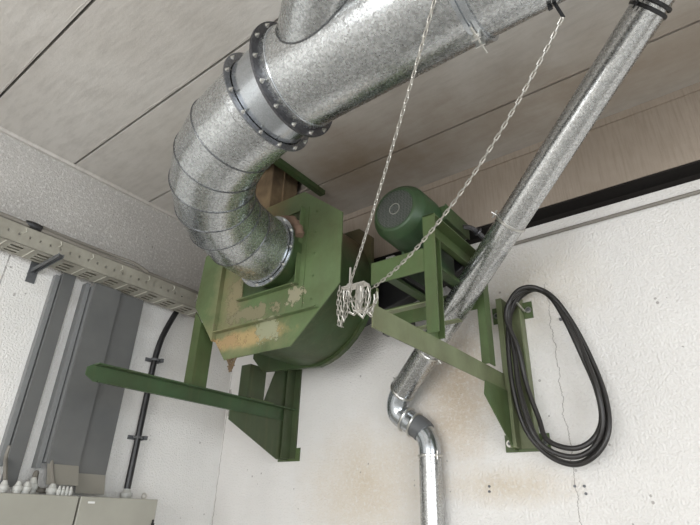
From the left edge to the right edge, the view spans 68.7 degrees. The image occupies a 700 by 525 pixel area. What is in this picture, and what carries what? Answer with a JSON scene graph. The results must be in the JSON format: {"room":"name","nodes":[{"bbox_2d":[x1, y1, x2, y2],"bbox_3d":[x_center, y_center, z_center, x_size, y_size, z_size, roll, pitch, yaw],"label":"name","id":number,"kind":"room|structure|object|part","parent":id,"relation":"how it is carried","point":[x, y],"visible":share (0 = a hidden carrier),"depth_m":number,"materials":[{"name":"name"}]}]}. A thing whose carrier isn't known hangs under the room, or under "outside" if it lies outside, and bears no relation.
{"room":"woodworking shop","nodes":[
{"label":"woodworking shop","id":0,"kind":"room"},
{"bbox_2d":[0,132,230,524],"bbox_3d":[-3.153,0.281,1.244,0.200,3.600,7.400,-17,-32,34],"label":"wall","id":1,"kind":"structure","parent":0,"point":[177,465],"depth_m":3.35,"materials":[{"name":"white paint"}]},
{"bbox_2d":[0,272,75,486],"bbox_3d":[-1.753,0.603,2.865,0.061,1.197,0.107,-17,-32,34],"label":"narrow trunking","id":2,"kind":"object","parent":1,"relation":"attached to","point":[20,423],"visible":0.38,"depth_m":2.83,"materials":[{"name":"grey metal"}]},
{"bbox_2d":[0,477,78,524],"bbox_3d":[-1.801,1.384,2.281,0.248,0.820,0.912,-17,-32,34],"label":"enclosure","id":3,"kind":"object","parent":1,"relation":"attached to","point":[22,506],"visible":1,"depth_m":2.52,"materials":[{"name":"grey plastic"}]},
{"bbox_2d":[3,445,10,479],"bbox_3d":[-1.724,1.009,2.573,0.023,0.178,0.160,23,-33,-37],"label":"cable","id":4,"kind":"object","parent":3,"relation":"attached to","point":[5,459],"visible":1,"depth_m":2.58,"materials":[{"name":"grey plastic"}]},
{"bbox_2d":[32,470,45,493],"bbox_3d":[-1.640,1.151,2.689,0.073,0.110,0.134,-5,-27,13],"label":"cable","id":5,"kind":"object","parent":3,"relation":"attached to","point":[36,472],"visible":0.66,"depth_m":2.69,"materials":[{"name":"grey plastic"}]},
{"bbox_3d":[-1.711,1.391,2.201,0.020,0.741,0.912,-17,-32,34],"label":"door","id":6,"kind":"part","parent":3,"relation":"part of","materials":[{"name":"grey metal"}]},
{"bbox_2d":[50,460,55,483],"bbox_3d":[-1.594,1.040,2.760,0.141,0.303,0.024,-13,-30,28],"label":"cable","id":7,"kind":"object","parent":3,"relation":"attached to","point":[52,474],"visible":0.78,"depth_m":2.70,"materials":[{"name":"grey plastic"}]},
{"bbox_2d":[25,253,63,283],"bbox_3d":[-1.725,0.010,2.911,0.344,0.145,0.050,-17,-32,34],"label":"bracket","id":8,"kind":"object","parent":1,"relation":"attached to","point":[35,267],"visible":0.99,"depth_m":2.97,"materials":[{"name":"grey metal"}]},
{"bbox_3d":[-1.860,0.051,3.006,0.005,0.145,0.050,-17,-32,34],"label":"wall plate","id":9,"kind":"part","parent":8,"relation":"part of","materials":[{"name":"grey metal"}]},
{"bbox_3d":[-1.723,0.006,2.912,0.339,0.028,0.029,-17,-32,34],"label":"arm","id":10,"kind":"part","parent":8,"relation":"part of","materials":[{"name":"grey metal"}]},
{"bbox_2d":[0,216,200,319],"bbox_3d":[-2.240,-0.368,2.353,0.174,0.111,4.200,-17,-32,34],"label":"cable tray","id":11,"kind":"object","parent":8,"relation":"on","point":[20,245],"visible":0.8,"depth_m":3.09,"materials":[{"name":"metal"}]},
{"bbox_2d":[42,225,147,272],"bbox_3d":[-1.527,-0.068,3.102,0.041,0.052,0.664,-19,-33,36],"label":"cable","id":12,"kind":"object","parent":11,"relation":"on","point":[44,227],"visible":0.99,"depth_m":3.11,"materials":[{"name":"grey plastic"}]},
{"bbox_2d":[0,211,197,293],"bbox_3d":[-1.797,-0.226,2.791,0.053,0.047,2.861,-17,-32,34],"label":"cable","id":13,"kind":"object","parent":11,"relation":"on","point":[33,225],"visible":0.81,"depth_m":3.00,"materials":[{"name":"grey plastic"}]},
{"bbox_2d":[31,283,90,467],"bbox_3d":[-1.670,0.620,2.982,0.054,1.075,0.026,-17,-32,34],"label":"channel","id":14,"kind":"object","parent":1,"relation":"attached to","point":[49,418],"visible":1,"depth_m":2.94,"materials":[{"name":"grey metal"}]},
{"bbox_2d":[42,283,120,485],"bbox_3d":[-1.567,0.681,3.009,0.157,1.155,0.174,-17,-32,34],"label":"trunking","id":15,"kind":"object","parent":1,"relation":"attached to","point":[67,436],"depth_m":2.96,"materials":[{"name":"grey painted steel"}]},
{"bbox_2d":[0,126,179,221],"bbox_3d":[-3.011,-1.353,1.966,0.022,0.021,6.999,-17,-32,34],"label":"trim","id":16,"kind":"structure","parent":1,"relation":"attached to","point":[2,130],"depth_m":3.40,"materials":[{"name":"metal"}]},
{"bbox_2d":[74,293,143,494],"bbox_3d":[-1.475,0.767,3.139,0.117,1.190,0.172,-17,-32,34],"label":"trunking","id":17,"kind":"object","parent":1,"relation":"attached to","point":[94,460],"depth_m":3.07,"materials":[{"name":"grey painted steel"}]},
{"bbox_2d":[72,489,157,524],"bbox_3d":[-1.370,1.647,2.763,0.268,0.795,0.463,-17,-32,34],"label":"enclosure","id":18,"kind":"object","parent":1,"relation":"attached to","point":[124,510],"visible":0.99,"depth_m":2.81,"materials":[{"name":"white metal"}]},
{"bbox_2d":[124,296,181,488],"bbox_3d":[-1.294,0.806,3.417,0.076,1.295,0.201,-17,-32,34],"label":"conduit","id":19,"kind":"object","parent":1,"relation":"attached to","point":[154,360],"visible":0.78,"depth_m":3.28,"materials":[{"name":"black plastic"}]},
{"bbox_2d":[0,0,699,215],"bbox_3d":[-0.234,-2.398,0.120,7.400,0.402,7.400,-17,-32,34],"label":"ceiling","id":20,"kind":"structure","parent":0,"point":[108,88],"depth_m":2.68,"materials":[{"name":"concrete"}]},
{"bbox_2d":[273,158,324,195],"bbox_3d":[-0.350,-0.584,3.368,0.043,0.055,0.530,-17,-32,34],"label":"iron","id":21,"kind":"object","parent":20,"relation":"attached to","point":[280,163],"visible":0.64,"depth_m":3.37,"materials":[{"name":"green paint"}]},
{"bbox_2d":[211,179,699,524],"bbox_3d":[1.885,0.905,1.689,7.000,3.170,0.200,-17,-32,34],"label":"wall","id":22,"kind":"structure","parent":0,"point":[629,283],"depth_m":2.54,"materials":[{"name":"white paint"}]},
{"bbox_2d":[85,192,376,461],"bbox_3d":[-0.439,0.304,2.850,1.112,1.360,1.419,-17,-32,34],"label":"fan","id":23,"kind":"object","parent":22,"relation":"attached to","point":[289,322],"depth_m":2.86,"materials":[{"name":"green metal"}]},
{"bbox_3d":[-0.814,0.677,2.979,0.190,0.780,1.419,-17,-32,34],"label":"fan support frame","id":24,"kind":"part","parent":23,"relation":"part of","materials":[{"name":"green metal"}]},
{"bbox_3d":[-0.881,0.513,3.019,0.070,0.454,0.105,-17,-32,34],"label":"post","id":25,"kind":"part","parent":23,"relation":"part of","materials":[{"name":"green metal"}]},
{"bbox_2d":[168,52,308,286],"bbox_3d":[-0.520,-0.352,2.367,0.585,0.559,1.293,6,-26,-8],"label":"duct elbow","id":26,"kind":"object","parent":23,"relation":"attached to","point":[220,156],"visible":0.84,"depth_m":2.09,"materials":[{"name":"metal"}]},
{"bbox_3d":[-0.624,0.777,3.275,0.085,0.219,0.140,-17,-32,34],"label":"post","id":27,"kind":"part","parent":23,"relation":"part of","materials":[{"name":"green metal"}]},
{"bbox_2d":[255,164,297,207],"bbox_3d":[-0.597,-0.466,3.560,0.410,0.634,0.252,-17,-32,34],"label":"duct","id":28,"kind":"object","parent":23,"relation":"attached to","point":[275,186],"visible":0.16,"depth_m":3.41,"materials":[{"name":"brown metal"}]},
{"bbox_3d":[-0.483,0.070,2.887,1.107,0.910,0.008,-17,-32,34],"label":"plate","id":29,"kind":"part","parent":23,"relation":"part of","materials":[{"name":"green paint"}]},
{"bbox_3d":[-0.396,1.249,3.324,0.190,0.080,0.008,-17,-32,34],"label":"foot plate","id":30,"kind":"part","parent":23,"relation":"part of","materials":[{"name":"green paint"}]},
{"bbox_2d":[365,255,463,336],"bbox_3d":[0.210,0.240,3.119,1.193,0.520,0.280,-17,-32,34],"label":"guard","id":31,"kind":"object","parent":22,"relation":"attached to","point":[390,296],"visible":0.08,"depth_m":3.00,"materials":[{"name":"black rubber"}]},
{"bbox_2d":[362,213,550,452],"bbox_3d":[0.274,0.341,2.360,0.772,0.906,1.219,-17,-32,34],"label":"support frame","id":32,"kind":"object","parent":22,"relation":"attached to","point":[394,322],"visible":0.82,"depth_m":2.37,"materials":[{"name":"green paint"}]},
{"bbox_2d":[374,186,469,293],"bbox_3d":[0.389,-0.096,2.613,0.326,0.444,0.563,-17,-32,34],"label":"motor","id":33,"kind":"object","parent":32,"relation":"on","point":[398,215],"visible":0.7,"depth_m":2.46,"materials":[{"name":"green metal"}]},
{"bbox_2d":[377,190,411,227],"bbox_3d":[0.216,-0.256,2.458,0.210,0.210,0.004,-17,-32,34],"label":"grille","id":34,"kind":"object","parent":33,"relation":"attached to","point":[394,210],"depth_m":2.45,"materials":[{"name":"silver metal"}]},
{"bbox_3d":[0.370,0.081,2.497,0.290,0.023,0.500,-17,-32,34],"label":"slide rail","id":35,"kind":"part","parent":33,"relation":"part of","materials":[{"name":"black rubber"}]},
{"bbox_2d":[463,224,484,238],"bbox_3d":[0.707,-0.107,2.696,0.316,0.127,0.081,23,-33,-37],"label":"conduit","id":36,"kind":"object","parent":33,"relation":"attached to","point":[477,231],"visible":0.44,"depth_m":2.66,"materials":[{"name":"grey metal"}]},
{"bbox_3d":[0.368,0.097,2.469,0.280,0.016,0.450,-17,-32,34],"label":"platform rail","id":37,"kind":"part","parent":32,"relation":"part of","materials":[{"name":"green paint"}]},
{"bbox_3d":[0.363,0.091,2.155,0.055,0.450,0.095,-17,-32,34],"label":"post","id":38,"kind":"part","parent":32,"relation":"part of","materials":[{"name":"green metal"}]},
{"bbox_3d":[0.668,0.277,2.539,0.040,0.470,0.067,-17,-32,34],"label":"post","id":39,"kind":"part","parent":32,"relation":"part of","materials":[{"name":"green metal"}]},
{"bbox_3d":[0.869,0.272,2.742,0.217,0.090,0.008,-17,-32,34],"label":"fixing plate","id":40,"kind":"part","parent":32,"relation":"part of","materials":[{"name":"green paint"}]},
{"bbox_3d":[0.850,0.865,2.452,0.217,0.080,0.008,-17,-32,34],"label":"fixing plate","id":41,"kind":"part","parent":32,"relation":"part of","materials":[{"name":"green paint"}]},
{"bbox_2d":[343,82,699,258],"bbox_3d":[1.935,-0.714,2.475,7.000,0.430,0.212,-17,-32,34],"label":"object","id":42,"kind":"structure","parent":22,"relation":"attached to","point":[662,133],"depth_m":2.78,"materials":[{"name":"wood"}]},
{"bbox_2d":[390,0,674,401],"bbox_3d":[0.766,-0.291,2.225,0.166,1.422,2.280,13,-28,-22],"label":"pipe","id":43,"kind":"object","parent":22,"relation":"attached to","point":[641,19],"visible":0.91,"depth_m":2.10,"materials":[{"name":"metal"}]},
{"bbox_2d":[374,160,699,261],"bbox_3d":[1.907,-0.486,2.335,7.000,0.104,0.115,-17,-32,34],"label":"trim","id":44,"kind":"structure","parent":22,"relation":"attached to","point":[689,172],"depth_m":2.72,"materials":[{"name":"black"}]},
{"bbox_2d":[504,285,611,466],"bbox_3d":[0.967,0.506,2.417,0.428,0.864,0.137,-17,-32,34],"label":"cable coil","id":45,"kind":"object","parent":22,"relation":"hanging from","point":[599,440],"visible":1,"depth_m":2.35,"materials":[{"name":"black rubber"}]},
{"bbox_2d":[514,189,699,245],"bbox_3d":[2.717,-0.665,1.628,4.640,0.035,0.020,-17,-32,34],"label":"cable","id":46,"kind":"object","parent":22,"relation":"attached to","point":[696,192],"visible":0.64,"depth_m":2.59,"materials":[{"name":"grey plastic"}]},
{"bbox_2d":[371,17,563,289],"bbox_3d":[0.320,-0.280,1.569,0.011,0.507,0.850,18,-30,-30],"label":"chain","id":47,"kind":"object","parent":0,"point":[558,25],"visible":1,"depth_m":1.47,"materials":[{"name":"silver metal"}]},
{"bbox_3d":[-0.348,1.059,-1.570,7.400,0.100,7.400,-17,-32,34],"label":"floor","id":48,"kind":"structure","parent":0,"visible":0},
{"bbox_2d":[418,451,444,524],"bbox_3d":[0.387,1.831,2.236,0.130,1.893,0.129,-10,-28,22],"label":"vertical pipe","id":49,"kind":"object","parent":48,"relation":"on","point":[430,464],"visible":1,"depth_m":2.53,"materials":[{"name":"metal"}]},
{"bbox_2d":[387,390,440,453],"bbox_3d":[0.342,0.845,2.777,0.295,0.383,0.157,-8,-28,19],"label":"pipe elbow","id":50,"kind":"object","parent":49,"relation":"attached to","point":[414,424],"visible":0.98,"depth_m":2.71,"materials":[{"name":"metal"}]},
{"bbox_3d":[2.566,-1.486,-2.759,0.200,3.600,7.000,-17,-32,34],"label":"wall","id":51,"kind":"structure","parent":0,"visible":0},
{"bbox_2d":[249,0,565,137],"bbox_3d":[1.599,-1.357,0.391,4.880,0.456,0.873,-17,-32,34],"label":"duct","id":52,"kind":"object","parent":51,"relation":"attached to","point":[322,61],"visible":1,"depth_m":1.58,"materials":[{"name":"metal"}]},
{"bbox_2d":[231,50,304,143],"bbox_3d":[-0.272,-0.642,1.941,0.157,0.388,0.376,-17,-32,34],"label":"spool","id":53,"kind":"object","parent":52,"relation":"attached to","point":[246,88],"visible":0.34,"depth_m":1.80,"materials":[{"name":"metal"}]},
{"bbox_2d":[350,0,435,281],"bbox_3d":[0.118,-0.329,1.607,0.010,0.526,0.795,9,-27,-13],"label":"chain","id":54,"kind":"object","parent":52,"relation":"hanging from","point":[433,1],"visible":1,"depth_m":1.55,"materials":[{"name":"silver metal"}]},
{"bbox_2d":[336,267,377,327],"bbox_3d":[0.024,0.109,1.780,0.148,0.232,0.070,-17,-32,34],"label":"bundle","id":55,"kind":"object","parent":54,"relation":"hanging from","point":[359,286],"visible":1,"depth_m":1.77,"materials":[{"name":"silver metal"}]},
{"bbox_3d":[0.000,0.068,1.837,0.007,0.110,0.007,-5,-27,14],"label":"threaded rod","id":56,"kind":"part","parent":55,"relation":"part of","materials":[{"name":"silver metal"}]},
{"bbox_3d":[0.021,0.128,1.794,0.104,0.102,0.041,-17,-32,34],"label":"hook plate","id":57,"kind":"part","parent":55,"relation":"part of","materials":[{"name":"silver metal"}]},
{"bbox_2d":[449,0,498,53],"bbox_3d":[0.340,-0.832,1.508,0.036,0.427,0.404,-17,-32,34],"label":"clamp","id":58,"kind":"object","parent":52,"relation":"attached to","point":[461,8],"visible":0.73,"depth_m":1.43,"materials":[{"name":"metal"}]},
{"bbox_2d":[547,1,564,18],"bbox_3d":[0.557,-0.687,1.388,0.038,0.087,0.005,-17,-32,34],"label":"hook","id":59,"kind":"object","parent":52,"relation":"attached to","point":[550,7],"visible":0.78,"depth_m":1.38,"materials":[{"name":"black metal"}]}
]}

